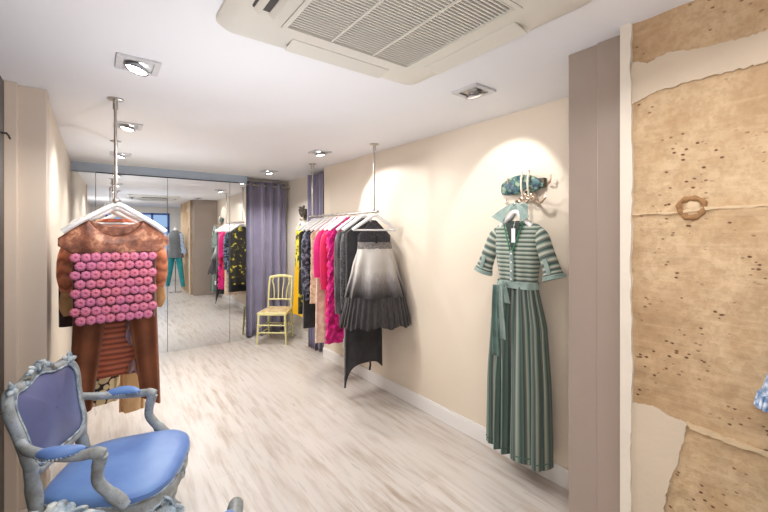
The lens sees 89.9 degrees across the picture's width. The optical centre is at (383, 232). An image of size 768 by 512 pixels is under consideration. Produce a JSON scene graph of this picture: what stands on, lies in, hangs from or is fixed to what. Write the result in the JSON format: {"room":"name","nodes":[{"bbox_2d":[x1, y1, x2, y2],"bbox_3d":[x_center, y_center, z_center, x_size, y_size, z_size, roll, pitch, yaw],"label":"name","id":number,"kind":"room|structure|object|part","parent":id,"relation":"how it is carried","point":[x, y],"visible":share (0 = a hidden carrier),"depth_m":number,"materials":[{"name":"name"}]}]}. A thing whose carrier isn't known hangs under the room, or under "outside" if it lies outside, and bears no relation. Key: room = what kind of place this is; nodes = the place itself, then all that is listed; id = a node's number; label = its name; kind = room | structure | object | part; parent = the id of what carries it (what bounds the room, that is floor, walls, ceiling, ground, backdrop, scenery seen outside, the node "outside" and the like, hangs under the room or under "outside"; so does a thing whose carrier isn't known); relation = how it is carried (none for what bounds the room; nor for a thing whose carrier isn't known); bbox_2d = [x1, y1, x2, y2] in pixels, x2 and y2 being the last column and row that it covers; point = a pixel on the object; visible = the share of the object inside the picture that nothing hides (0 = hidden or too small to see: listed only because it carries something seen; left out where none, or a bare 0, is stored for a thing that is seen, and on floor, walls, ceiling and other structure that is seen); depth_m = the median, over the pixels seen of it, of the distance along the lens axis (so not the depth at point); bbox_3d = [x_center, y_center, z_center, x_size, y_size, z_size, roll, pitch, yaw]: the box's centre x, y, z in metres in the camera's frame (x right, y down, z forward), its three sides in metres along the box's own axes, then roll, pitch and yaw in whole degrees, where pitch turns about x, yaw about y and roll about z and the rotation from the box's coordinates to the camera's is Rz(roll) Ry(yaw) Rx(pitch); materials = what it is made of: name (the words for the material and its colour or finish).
{"room":"clothing store","nodes":[
{"label":"clothing store","id":0,"kind":"room"},
{"bbox_2d":[3,80,48,511],"bbox_3d":[-2.064,0.350,2.079,0.375,2.300,0.200,0,0,-37],"label":"wall pillar","id":1,"kind":"structure","parent":0,"point":[26,109],"depth_m":2.09,"materials":[{"name":"beige paint"}]},
{"bbox_2d":[49,103,70,362],"bbox_3d":[-2.838,0.350,3.235,0.215,2.300,2.860,0,0,-37],"label":"wall","id":2,"kind":"structure","parent":0,"point":[59,160],"depth_m":2.78,"materials":[{"name":"beige paint"}]},
{"bbox_2d":[49,462,54,482],"bbox_3d":[-2.722,1.450,3.272,0.015,0.100,2.500,0,0,-37],"label":"baseboard","id":3,"kind":"structure","parent":2,"relation":"attached to","point":[51,468],"depth_m":2.32,"materials":[{"name":"white paint"}]},
{"bbox_2d":[71,170,245,351],"bbox_3d":[-2.776,0.350,4.937,1.920,2.300,0.165,0,0,-37],"label":"wall","id":4,"kind":"structure","parent":0,"point":[71,170],"depth_m":4.87,"materials":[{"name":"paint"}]},
{"bbox_2d":[71,171,94,344],"bbox_3d":[-3.403,0.405,4.354,0.221,2.190,0.012,0,0,-36],"label":"mirror panel","id":5,"kind":"object","parent":4,"relation":"attached to","point":[82,183],"visible":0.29,"depth_m":4.34,"materials":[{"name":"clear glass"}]},
{"bbox_2d":[96,173,166,353],"bbox_3d":[-3.017,0.405,4.631,0.717,2.190,0.012,0,0,-36],"label":"mirror panel","id":6,"kind":"object","parent":4,"relation":"attached to","point":[145,195],"visible":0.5,"depth_m":4.70,"materials":[{"name":"silver glass"}]},
{"bbox_2d":[71,161,246,182],"bbox_3d":[-2.721,-0.750,4.856,1.940,0.100,0.040,0,0,-36],"label":"trim","id":7,"kind":"structure","parent":4,"relation":"attached to","point":[76,166],"depth_m":4.76,"materials":[{"name":"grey paint"}]},
{"bbox_2d":[168,178,229,351],"bbox_3d":[-2.420,0.405,5.060,0.742,2.190,0.012,0,0,-36],"label":"mirror panel","id":8,"kind":"object","parent":4,"relation":"attached to","point":[198,210],"visible":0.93,"depth_m":5.04,"materials":[{"name":"silver glass"}]},
{"bbox_2d":[230,183,245,341],"bbox_3d":[-2.026,0.405,5.343,0.216,2.190,0.012,0,0,-36],"label":"mirror panel","id":9,"kind":"object","parent":4,"relation":"attached to","point":[237,190],"visible":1,"depth_m":5.33,"materials":[{"name":"silver glass"}]},
{"bbox_2d":[246,184,289,188],"bbox_3d":[-1.742,-0.697,5.664,0.795,0.040,0.095,0,0,-37],"label":"curtain rod","id":10,"kind":"object","parent":4,"relation":"attached to","point":[288,187],"visible":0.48,"depth_m":5.69,"materials":[{"name":"metal"}]},
{"bbox_2d":[246,181,285,336],"bbox_3d":[-1.751,0.371,5.691,0.648,2.235,0.140,0,0,-37],"label":"curtain","id":11,"kind":"object","parent":10,"relation":"hanging from","point":[265,206],"visible":0.88,"depth_m":5.67,"materials":[{"name":"fabric"}]},
{"bbox_2d":[247,178,286,321],"bbox_3d":[-2.687,0.350,5.212,2.820,2.300,0.130,0,0,-37],"label":"wall","id":12,"kind":"structure","parent":0,"point":[252,180],"depth_m":6.00,"materials":[{"name":"paint"}]},
{"bbox_2d":[18,330,568,511],"bbox_3d":[-0.065,1.530,1.760,4.400,0.060,8.900,0,0,-37],"label":"floor","id":13,"kind":"structure","parent":0,"point":[273,425],"depth_m":2.76,"materials":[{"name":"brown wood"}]},
{"bbox_2d":[0,350,189,511],"bbox_3d":[-1.285,1.037,1.810,0.666,0.928,0.712,0,0,-14],"label":"armchair","id":14,"kind":"object","parent":13,"relation":"on","point":[43,413],"visible":0.98,"depth_m":1.69,"materials":[{"name":"blue fabric"}]},
{"bbox_3d":[-1.426,1.044,1.574,0.074,0.203,0.058,0,0,0],"label":"post","id":15,"kind":"part","parent":14,"relation":"part of","materials":[{"name":"grey paint"}]},
{"bbox_3d":[-1.529,0.811,1.748,0.139,0.415,0.520,0,0,-14],"label":"frame","id":16,"kind":"part","parent":14,"relation":"part of","materials":[{"name":"grey paint"}]},
{"bbox_3d":[-1.513,0.807,1.752,0.102,0.353,0.451,0,0,-14],"label":"nail trim","id":17,"kind":"part","parent":14,"relation":"part of","materials":[{"name":"silver metal"}]},
{"bbox_3d":[-1.519,0.808,1.750,0.092,0.342,0.439,0,0,-14],"label":"panel","id":18,"kind":"part","parent":14,"relation":"part of","materials":[{"name":"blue fabric"}]},
{"bbox_3d":[-1.268,0.864,1.498,0.159,0.009,0.080,0,0,-14],"label":"nail trim","id":19,"kind":"part","parent":14,"relation":"part of","materials":[{"name":"silver metal"}]},
{"bbox_3d":[-1.517,1.044,1.950,0.074,0.203,0.058,0,0,-28],"label":"post","id":20,"kind":"part","parent":14,"relation":"part of","materials":[{"name":"grey paint"}]},
{"bbox_2d":[44,429,189,507],"bbox_3d":[-1.228,1.086,1.821,0.520,0.072,0.568,0,0,-14],"label":"seat cushion","id":21,"kind":"object","parent":14,"relation":"on","point":[140,468],"depth_m":1.71,"materials":[{"name":"blue fabric"}]},
{"bbox_3d":[-1.228,1.115,1.821,0.526,0.012,0.574,0,0,-14],"label":"nail trim","id":22,"kind":"part","parent":14,"relation":"part of","materials":[{"name":"silver metal"}]},
{"bbox_3d":[-1.228,1.159,1.821,0.509,0.085,0.556,0,0,-14],"label":"seat rail","id":23,"kind":"part","parent":14,"relation":"part of","materials":[{"name":"grey paint"}]},
{"bbox_3d":[-1.139,1.323,2.093,0.073,0.358,0.095,0,0,41],"label":"leg","id":24,"kind":"part","parent":14,"relation":"part of","materials":[{"name":"grey paint"}]},
{"bbox_2d":[32,496,243,511],"bbox_3d":[-0.755,1.037,1.101,0.712,0.928,0.666,0,0,-12],"label":"armchair","id":25,"kind":"object","parent":13,"relation":"on","point":[167,504],"visible":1,"depth_m":0.87,"materials":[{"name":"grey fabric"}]},
{"bbox_2d":[256,274,292,344],"bbox_3d":[-1.503,1.052,5.394,0.413,0.899,0.494,0,0,1],"label":"chair","id":26,"kind":"object","parent":13,"relation":"on","point":[269,311],"visible":1,"depth_m":5.38,"materials":[{"name":"yellow paint"}]},
{"bbox_3d":[-1.691,1.295,5.172,0.046,0.412,0.045,0,0,1],"label":"leg","id":27,"kind":"part","parent":26,"relation":"part of","materials":[{"name":"yellow paint"}]},
{"bbox_3d":[-1.669,1.295,5.570,0.040,0.414,0.079,0,0,1],"label":"leg","id":28,"kind":"part","parent":26,"relation":"part of","materials":[{"name":"yellow paint"}]},
{"bbox_3d":[-1.663,0.864,5.580,0.031,0.453,0.092,0,0,1],"label":"post","id":29,"kind":"part","parent":26,"relation":"part of","materials":[{"name":"yellow paint"}]},
{"bbox_3d":[-1.504,1.090,5.356,0.399,0.040,0.402,0,0,1],"label":"seat rail","id":30,"kind":"part","parent":26,"relation":"part of","materials":[{"name":"yellow paint"}]},
{"bbox_3d":[-1.504,1.054,5.359,0.380,0.035,0.370,0,0,1],"label":"seat","id":31,"kind":"part","parent":26,"relation":"part of","materials":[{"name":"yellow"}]},
{"bbox_3d":[-1.500,0.955,5.564,0.332,0.024,0.038,0,0,1],"label":"rail","id":32,"kind":"part","parent":26,"relation":"part of","materials":[{"name":"yellow paint"}]},
{"bbox_3d":[-1.500,0.634,5.622,0.330,0.064,0.038,0,0,1],"label":"crest rail","id":33,"kind":"part","parent":26,"relation":"part of","materials":[{"name":"yellow paint"}]},
{"bbox_3d":[-1.324,1.295,5.166,0.046,0.412,0.045,0,0,1],"label":"leg","id":34,"kind":"part","parent":26,"relation":"part of","materials":[{"name":"yellow paint"}]},
{"bbox_3d":[-1.332,1.295,5.564,0.040,0.414,0.079,0,0,1],"label":"leg","id":35,"kind":"part","parent":26,"relation":"part of","materials":[{"name":"yellow paint"}]},
{"bbox_3d":[-1.338,0.864,5.574,0.031,0.453,0.092,0,0,1],"label":"post","id":36,"kind":"part","parent":26,"relation":"part of","materials":[{"name":"yellow paint"}]},
{"bbox_2d":[754,373,767,412],"bbox_3d":[1.101,0.682,0.858,0.300,1.635,0.633,0,0,8],"label":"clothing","id":37,"kind":"object","parent":13,"relation":"on","point":[761,398],"visible":1,"depth_m":1.11,"materials":[{"name":"blue fabric"}]},
{"bbox_2d":[287,172,321,331],"bbox_3d":[-1.036,0.350,5.464,0.130,2.300,1.600,0,0,-37],"label":"wall","id":38,"kind":"structure","parent":0,"point":[297,193],"depth_m":5.79,"materials":[{"name":"paint"}]},
{"bbox_2d":[286,323,307,340],"bbox_3d":[-1.071,1.445,5.388,0.017,0.110,1.520,0,0,-37],"label":"baseboard","id":39,"kind":"structure","parent":38,"relation":"attached to","point":[303,334],"depth_m":5.58,"materials":[{"name":"white paint"}]},
{"bbox_2d":[293,227,302,316],"bbox_3d":[-1.156,0.525,5.382,0.142,1.230,0.403,0,0,-37],"label":"dress","id":40,"kind":"object","parent":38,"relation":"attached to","point":[296,277],"visible":0.28,"depth_m":5.38,"materials":[{"name":"fabric"}]},
{"bbox_2d":[298,205,306,220],"bbox_3d":[-1.142,-0.278,5.413,0.102,0.220,0.214,0,0,-37],"label":"wall hook","id":41,"kind":"object","parent":38,"relation":"attached to","point":[302,211],"visible":1,"depth_m":5.41,"materials":[{"name":"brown metal"}]},
{"bbox_2d":[0,0,693,181],"bbox_3d":[-0.065,-0.840,1.760,4.400,0.080,8.900,0,0,-37],"label":"ceiling","id":42,"kind":"structure","parent":0,"point":[219,101],"depth_m":2.09,"materials":[{"name":"paint"}]},
{"bbox_2d":[107,96,123,202],"bbox_3d":[-1.968,-0.487,2.823,0.084,0.626,1.412,0,0,-35],"label":"rail","id":43,"kind":"object","parent":42,"relation":"hanging from","point":[115,100],"visible":0.81,"depth_m":2.29,"materials":[{"name":"metal"}]},
{"bbox_2d":[70,202,137,222],"bbox_3d":[-1.839,-0.125,2.567,0.396,0.165,0.037,0,0,-37],"label":"clothes hanger","id":44,"kind":"object","parent":43,"relation":"hanging from","point":[117,213],"visible":0.23,"depth_m":2.60,"materials":[{"name":"white paint"}]},
{"bbox_2d":[93,219,119,406],"bbox_3d":[-1.845,0.515,2.574,0.108,1.210,0.353,0,0,43],"label":"dress","id":45,"kind":"object","parent":44,"relation":"hanging from","point":[105,384],"visible":0.06,"depth_m":2.52,"materials":[{"name":"beige fabric"}]},
{"bbox_2d":[60,198,166,233],"bbox_3d":[-1.573,-0.102,2.270,0.518,0.212,0.037,0,0,-37],"label":"clothes hanger","id":46,"kind":"object","parent":43,"relation":"hanging from","point":[107,207],"visible":0.99,"depth_m":2.24,"materials":[{"name":"white paint"}]},
{"bbox_2d":[58,220,168,326],"bbox_3d":[-1.579,0.223,2.277,0.538,0.598,0.125,0,0,-37],"label":"blouse","id":47,"kind":"object","parent":46,"relation":"hanging from","point":[113,274],"visible":1,"depth_m":2.23,"materials":[{"name":"pink fabric"}]},
{"bbox_3d":[-1.603,-0.470,2.298,0.016,0.560,0.015,0,0,-35],"label":"drop rod","id":48,"kind":"part","parent":43,"relation":"part of","materials":[{"name":"metal"}]},
{"bbox_2d":[90,200,142,224],"bbox_3d":[-1.645,-0.126,2.375,0.357,0.164,0.038,0,0,-37],"label":"clothes hanger","id":49,"kind":"object","parent":43,"relation":"hanging from","point":[115,208],"visible":0.32,"depth_m":2.37,"materials":[{"name":"white paint"}]},
{"bbox_2d":[71,278,160,411],"bbox_3d":[-1.647,0.568,2.377,0.468,1.065,0.120,0,0,-37],"label":"trousers","id":50,"kind":"object","parent":49,"relation":"hanging from","point":[86,345],"visible":0.44,"depth_m":2.41,"materials":[{"name":"brown fabric"}]},
{"bbox_3d":[-1.741,0.655,2.307,0.234,0.890,0.120,0,0,-37],"label":"trouser leg","id":51,"kind":"part","parent":50,"relation":"part of","materials":[{"name":"brown fabric"}]},
{"bbox_2d":[126,320,136,373],"bbox_3d":[-1.573,0.710,2.451,0.129,0.400,0.046,0,0,-37],"label":"scarf","id":52,"kind":"object","parent":50,"relation":"hanging from","point":[132,366],"visible":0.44,"depth_m":2.43,"materials":[{"name":"grey fabric"}]},
{"bbox_3d":[-1.553,0.655,2.447,0.234,0.890,0.106,0,0,-37],"label":"trouser leg","id":53,"kind":"part","parent":50,"relation":"part of","materials":[{"name":"brown fabric"}]},
{"bbox_2d":[112,202,139,221],"bbox_3d":[-1.715,-0.123,2.460,0.377,0.169,0.038,0,0,-37],"label":"clothes hanger","id":54,"kind":"object","parent":43,"relation":"hanging from","point":[112,202],"visible":0.16,"depth_m":2.49,"materials":[{"name":"white paint"}]},
{"bbox_2d":[56,219,167,378],"bbox_3d":[-1.709,0.405,2.452,0.575,0.990,0.141,0,0,-37],"label":"dress","id":55,"kind":"object","parent":54,"relation":"hanging from","point":[116,354],"visible":0.16,"depth_m":2.42,"materials":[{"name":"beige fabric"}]},
{"bbox_2d":[102,205,151,225],"bbox_3d":[-1.906,-0.125,2.841,0.396,0.165,0.037,0,0,-37],"label":"clothes hanger","id":56,"kind":"object","parent":43,"relation":"hanging from","point":[112,216],"visible":0.11,"depth_m":2.78,"materials":[{"name":"white paint"}]},
{"bbox_2d":[119,373,144,413],"bbox_3d":[-1.902,0.610,2.839,0.109,1.400,0.334,0,0,42],"label":"dress","id":57,"kind":"object","parent":56,"relation":"hanging from","point":[127,405],"visible":0.12,"depth_m":2.82,"materials":[{"name":"beige fabric"}]},
{"bbox_2d":[110,151,131,158],"bbox_3d":[-2.662,-0.779,3.890,0.176,0.046,0.176,0,0,-37],"label":"recessed light","id":58,"kind":"object","parent":42,"relation":"in","point":[119,154],"visible":0.92,"depth_m":3.86,"materials":[{"name":"silver metal"}]},
{"bbox_2d":[113,121,142,131],"bbox_3d":[-1.896,-0.779,2.852,0.176,0.046,0.176,0,0,-37],"label":"recessed light","id":59,"kind":"object","parent":42,"relation":"in","point":[131,127],"visible":0.97,"depth_m":2.82,"materials":[{"name":"silver metal"}]},
{"bbox_2d":[115,52,161,76],"bbox_3d":[-1.164,-0.779,1.823,0.176,0.050,0.176,0,0,-37],"label":"recessed light","id":60,"kind":"object","parent":42,"relation":"in","point":[139,66],"visible":1,"depth_m":1.79,"materials":[{"name":"silver metal"}]},
{"bbox_2d":[260,170,277,173],"bbox_3d":[-1.483,-0.779,4.968,0.176,0.046,0.176,0,0,-37],"label":"recessed light","id":61,"kind":"object","parent":42,"relation":"in","point":[264,171],"visible":1,"depth_m":4.93,"materials":[{"name":"silver metal"}]},
{"bbox_2d":[307,172,323,350],"bbox_3d":[-0.880,0.363,4.964,0.093,2.250,0.454,0,0,-40],"label":"curtain","id":62,"kind":"object","parent":42,"relation":"hanging from","point":[318,179],"visible":0.28,"depth_m":4.98,"materials":[{"name":"fabric"}]},
{"bbox_2d":[308,149,331,155],"bbox_3d":[-0.633,-0.779,3.794,0.176,0.046,0.176,0,0,-37],"label":"recessed light","id":63,"kind":"object","parent":42,"relation":"in","point":[316,152],"visible":1,"depth_m":3.76,"materials":[{"name":"silver metal"}]},
{"bbox_2d":[309,143,378,217],"bbox_3d":[-0.458,-0.487,3.961,0.084,0.626,1.372,0,0,-37],"label":"rail","id":64,"kind":"object","parent":42,"relation":"hanging from","point":[374,145],"visible":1,"depth_m":3.56,"materials":[{"name":"metal"}]},
{"bbox_2d":[298,215,316,231],"bbox_3d":[-0.785,-0.111,4.400,0.428,0.194,0.038,0,0,-37],"label":"clothes hanger","id":65,"kind":"object","parent":64,"relation":"hanging from","point":[313,219],"visible":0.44,"depth_m":4.32,"materials":[{"name":"white paint"}]},
{"bbox_2d":[298,231,304,313],"bbox_3d":[-0.789,0.393,4.399,0.411,1.015,0.096,0,0,-37],"label":"dress","id":66,"kind":"object","parent":65,"relation":"hanging from","point":[300,296],"visible":0.17,"depth_m":4.28,"materials":[{"name":"fabric"}]},
{"bbox_2d":[301,217,319,230],"bbox_3d":[-0.725,-0.111,4.320,0.428,0.194,0.038,0,0,-37],"label":"clothes hanger","id":67,"kind":"object","parent":64,"relation":"hanging from","point":[315,220],"visible":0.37,"depth_m":4.23,"materials":[{"name":"white paint"}]},
{"bbox_2d":[303,230,315,328],"bbox_3d":[-0.725,0.463,4.320,0.403,1.155,0.092,0,0,-37],"label":"dress","id":68,"kind":"object","parent":67,"relation":"hanging from","point":[308,309],"visible":0.11,"depth_m":4.22,"materials":[{"name":"black fabric"}]},
{"bbox_3d":[-0.829,-0.470,4.458,0.016,0.560,0.015,0,0,-37],"label":"drop rod","id":69,"kind":"part","parent":64,"relation":"part of","materials":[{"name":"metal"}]},
{"bbox_2d":[305,214,323,230],"bbox_3d":[-0.672,-0.111,4.248,0.428,0.194,0.038,0,0,-37],"label":"clothes hanger","id":70,"kind":"object","parent":64,"relation":"hanging from","point":[320,219],"visible":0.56,"depth_m":4.17,"materials":[{"name":"white paint"}]},
{"bbox_2d":[301,230,313,299],"bbox_3d":[-0.673,0.302,4.249,0.532,0.835,0.096,0,0,-37],"label":"blouse","id":71,"kind":"object","parent":70,"relation":"hanging from","point":[306,241],"visible":0.26,"depth_m":4.08,"materials":[{"name":"fabric"}]},
{"bbox_2d":[310,217,330,231],"bbox_3d":[-0.606,-0.111,4.160,0.428,0.194,0.038,0,0,-37],"label":"clothes hanger","id":72,"kind":"object","parent":64,"relation":"hanging from","point":[326,218],"visible":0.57,"depth_m":4.08,"materials":[{"name":"white paint"}]},
{"bbox_2d":[310,229,318,303],"bbox_3d":[-0.609,0.312,4.158,0.420,0.855,0.103,0,0,-37],"label":"tunic","id":73,"kind":"object","parent":72,"relation":"hanging from","point":[313,234],"visible":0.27,"depth_m":4.04,"materials":[{"name":"beige fabric"}]},
{"bbox_2d":[314,213,333,231],"bbox_3d":[-0.546,-0.111,4.079,0.428,0.194,0.038,0,0,-37],"label":"clothes hanger","id":74,"kind":"object","parent":64,"relation":"hanging from","point":[330,218],"visible":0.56,"depth_m":4.00,"materials":[{"name":"white paint"}]},
{"bbox_2d":[315,231,325,342],"bbox_3d":[-0.548,0.507,4.082,0.403,1.245,0.096,0,0,-37],"label":"dress","id":75,"kind":"object","parent":74,"relation":"hanging from","point":[320,331],"visible":0.16,"depth_m":3.97,"materials":[{"name":"beige fabric"}]},
{"bbox_2d":[313,217,337,282],"bbox_3d":[-0.477,0.170,3.987,0.565,0.660,0.108,0,0,-37],"label":"blouse","id":76,"kind":"object","parent":74,"relation":"hanging from","point":[316,248],"visible":0.16,"depth_m":3.81,"materials":[{"name":"fabric"}]},
{"bbox_2d":[319,213,338,230],"bbox_3d":[-0.480,-0.111,3.991,0.428,0.194,0.038,0,0,-37],"label":"clothes hanger","id":77,"kind":"object","parent":64,"relation":"hanging from","point":[334,218],"visible":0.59,"depth_m":3.91,"materials":[{"name":"white paint"}]},
{"bbox_2d":[323,213,343,230],"bbox_3d":[-0.421,-0.111,3.911,0.428,0.194,0.038,0,0,-37],"label":"clothes hanger","id":78,"kind":"object","parent":64,"relation":"hanging from","point":[339,218],"visible":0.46,"depth_m":3.83,"materials":[{"name":"white paint"}]},
{"bbox_2d":[320,231,327,316],"bbox_3d":[-0.422,0.362,3.913,0.521,0.955,0.097,0,0,-37],"label":"dress","id":79,"kind":"object","parent":78,"relation":"hanging from","point":[323,252],"visible":0.23,"depth_m":3.75,"materials":[{"name":"fabric"}]},
{"bbox_2d":[328,212,353,230],"bbox_3d":[-0.363,-0.111,3.817,0.428,0.194,0.038,0,0,-37],"label":"clothes hanger","id":80,"kind":"object","parent":64,"relation":"hanging from","point":[347,216],"visible":0.63,"depth_m":3.74,"materials":[{"name":"white paint"}]},
{"bbox_2d":[324,217,349,343],"bbox_3d":[-0.364,0.450,3.815,0.500,1.220,0.132,0,0,-37],"label":"dress","id":81,"kind":"object","parent":80,"relation":"hanging from","point":[334,334],"visible":0.32,"depth_m":3.69,"materials":[{"name":"pink fabric"}]},
{"bbox_3d":[-0.458,-0.190,3.961,0.022,0.022,1.340,0,0,-37],"label":"rail","id":82,"kind":"part","parent":64,"relation":"part of","materials":[{"name":"metal"}]},
{"bbox_2d":[336,214,356,230],"bbox_3d":[-0.275,-0.111,3.733,0.428,0.194,0.038,0,0,-37],"label":"clothes hanger","id":83,"kind":"object","parent":64,"relation":"hanging from","point":[355,216],"visible":0.56,"depth_m":3.65,"materials":[{"name":"white paint"}]},
{"bbox_2d":[334,231,342,325],"bbox_3d":[-0.275,0.383,3.732,0.486,0.995,0.094,0,0,-37],"label":"coat","id":84,"kind":"object","parent":83,"relation":"hanging from","point":[338,310],"visible":0.17,"depth_m":3.58,"materials":[{"name":"grey fabric"}]},
{"bbox_2d":[342,210,371,230],"bbox_3d":[-0.186,-0.111,3.537,0.428,0.194,0.038,0,0,-31],"label":"clothes hanger","id":85,"kind":"object","parent":64,"relation":"hanging from","point":[357,219],"visible":0.7,"depth_m":3.48,"materials":[{"name":"white paint"}]},
{"bbox_2d":[344,220,381,387],"bbox_3d":[-0.189,0.633,3.537,0.398,1.496,0.116,0,0,-31],"label":"dress","id":86,"kind":"object","parent":85,"relation":"hanging from","point":[361,346],"visible":0.43,"depth_m":3.46,"materials":[{"name":"black fabric"}]},
{"bbox_3d":[-0.088,-0.470,3.464,0.016,0.560,0.015,0,0,-37],"label":"drop rod","id":87,"kind":"part","parent":64,"relation":"part of","materials":[{"name":"metal"}]},
{"bbox_2d":[352,210,397,230],"bbox_3d":[-0.081,-0.111,3.429,0.418,0.194,0.038,0,0,-13],"label":"clothes hanger","id":88,"kind":"object","parent":64,"relation":"hanging from","point":[367,219],"visible":1,"depth_m":3.42,"materials":[{"name":"white paint"}]},
{"bbox_2d":[340,220,410,330],"bbox_3d":[-0.069,0.351,3.377,0.642,0.932,0.342,0,0,-13],"label":"skirt","id":89,"kind":"object","parent":88,"relation":"hanging from","point":[375,294],"visible":1,"depth_m":3.31,"materials":[{"name":"grey fabric"}]},
{"bbox_3d":[-0.072,0.345,3.389,0.554,0.420,0.310,0,0,-13],"label":"panel","id":90,"kind":"part","parent":89,"relation":"part of","materials":[{"name":"grey fabric"}]},
{"bbox_2d":[216,0,591,84],"bbox_3d":[0.044,-0.768,1.355,0.990,0.064,0.990,0,0,-37],"label":"air conditioner","id":91,"kind":"object","parent":42,"relation":"attached to","point":[407,42],"visible":1,"depth_m":1.42,"materials":[{"name":"beige plastic"}]},
{"bbox_2d":[281,0,522,69],"bbox_3d":[0.044,-0.760,1.355,0.606,0.014,0.606,0,0,-37],"label":"grille","id":92,"kind":"object","parent":91,"relation":"attached to","point":[399,34],"depth_m":1.40,"materials":[{"name":"beige plastic"}]},
{"bbox_2d":[451,83,495,99],"bbox_3d":[0.505,-0.779,2.167,0.176,0.053,0.176,0,0,-37],"label":"recessed light","id":93,"kind":"object","parent":42,"relation":"in","point":[473,91],"visible":1,"depth_m":2.14,"materials":[{"name":"silver metal"}]},
{"bbox_2d":[324,97,568,468],"bbox_3d":[0.318,0.350,3.413,0.150,2.300,3.307,0,0,-37],"label":"wall","id":94,"kind":"structure","parent":0,"point":[441,193],"depth_m":2.93,"materials":[{"name":"beige paint"}]},
{"bbox_2d":[323,347,568,489],"bbox_3d":[0.251,1.444,3.363,0.017,0.112,3.307,0,0,-37],"label":"baseboard","id":95,"kind":"structure","parent":94,"relation":"attached to","point":[558,474],"depth_m":3.11,"materials":[{"name":"white paint"}]},
{"bbox_2d":[501,170,551,204],"bbox_3d":[0.863,-0.277,2.420,0.163,0.233,0.361,0,0,-37],"label":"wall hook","id":96,"kind":"object","parent":94,"relation":"attached to","point":[521,184],"visible":0.93,"depth_m":2.43,"materials":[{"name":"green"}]},
{"bbox_2d":[499,204,531,226],"bbox_3d":[0.807,-0.106,2.360,0.038,0.153,0.231,0,0,-37],"label":"clothes hanger","id":97,"kind":"object","parent":96,"relation":"hanging from","point":[512,213],"visible":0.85,"depth_m":2.37,"materials":[{"name":"white paint"}]},
{"bbox_2d":[474,202,566,471],"bbox_3d":[0.822,0.583,2.373,0.210,1.545,0.630,0,0,-42],"label":"striped dress","id":98,"kind":"object","parent":97,"relation":"hanging from","point":[519,419],"visible":1,"depth_m":2.28,"materials":[{"name":"green fabric"}]},
{"bbox_2d":[511,222,514,242],"bbox_3d":[0.787,-0.014,2.327,0.023,0.143,0.026,0,0,-37],"label":"price tag","id":99,"kind":"object","parent":98,"relation":"hanging from","point":[513,228],"visible":1,"depth_m":2.32,"materials":[{"name":"white paper"}]},
{"bbox_3d":[0.831,0.833,2.378,0.204,1.045,0.424,0,0,-37],"label":"skirt panel","id":100,"kind":"part","parent":98,"relation":"part of","materials":[{"name":"green fabric"}]},
{"bbox_3d":[0.948,-0.220,2.361,0.026,0.088,0.138,0,0,-12],"label":"hook arm","id":101,"kind":"part","parent":96,"relation":"part of","materials":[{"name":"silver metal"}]},
{"bbox_2d":[569,35,619,511],"bbox_3d":[1.161,0.350,1.839,0.680,2.300,0.237,0,0,-37],"label":"pillar","id":102,"kind":"structure","parent":94,"relation":"attached to","point":[594,71],"depth_m":1.64,"materials":[{"name":"beige paint"}]},
{"bbox_2d":[620,0,767,511],"bbox_3d":[1.695,0.350,1.014,0.670,2.300,1.704,0,0,-37],"label":"stone wall","id":103,"kind":"structure","parent":0,"point":[694,74],"depth_m":1.32,"materials":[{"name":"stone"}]},
{"bbox_3d":[-0.417,0.350,-0.311,0.200,2.300,5.600,0,0,-37],"label":"wall","id":104,"kind":"structure","parent":0,"visible":0},
{"bbox_2d":[0,76,10,511],"bbox_3d":[-1.630,0.370,1.548,0.076,2.250,0.900,0,0,-37],"label":"door","id":105,"kind":"structure","parent":104,"relation":"in","point":[2,132],"depth_m":1.86,"materials":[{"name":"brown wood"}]},
{"bbox_3d":[-1.910,-0.125,2.664,0.396,0.165,0.037,0,0,-37],"label":"clothes hanger","id":106,"kind":"object","parent":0,"visible":0},
{"bbox_2d":[58,287,72,326],"bbox_3d":[-1.912,0.280,2.666,0.521,0.700,0.115,0,0,-37],"label":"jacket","id":107,"kind":"object","parent":106,"relation":"hanging from","point":[66,321],"visible":0.02,"depth_m":2.49,"materials":[{"name":"fabric"}]},
{"bbox_3d":[-0.215,-0.111,3.652,0.428,0.194,0.037,0,0,-37],"label":"clothes hanger","id":108,"kind":"object","parent":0,"visible":0},
{"bbox_2d":[340,218,364,309],"bbox_3d":[-0.216,0.340,3.654,0.478,1.000,0.095,0,0,-37],"label":"jacket","id":109,"kind":"object","parent":108,"relation":"hanging from","point":[343,238],"visible":0.1,"depth_m":3.50,"materials":[{"name":"grey fabric"}]}
]}

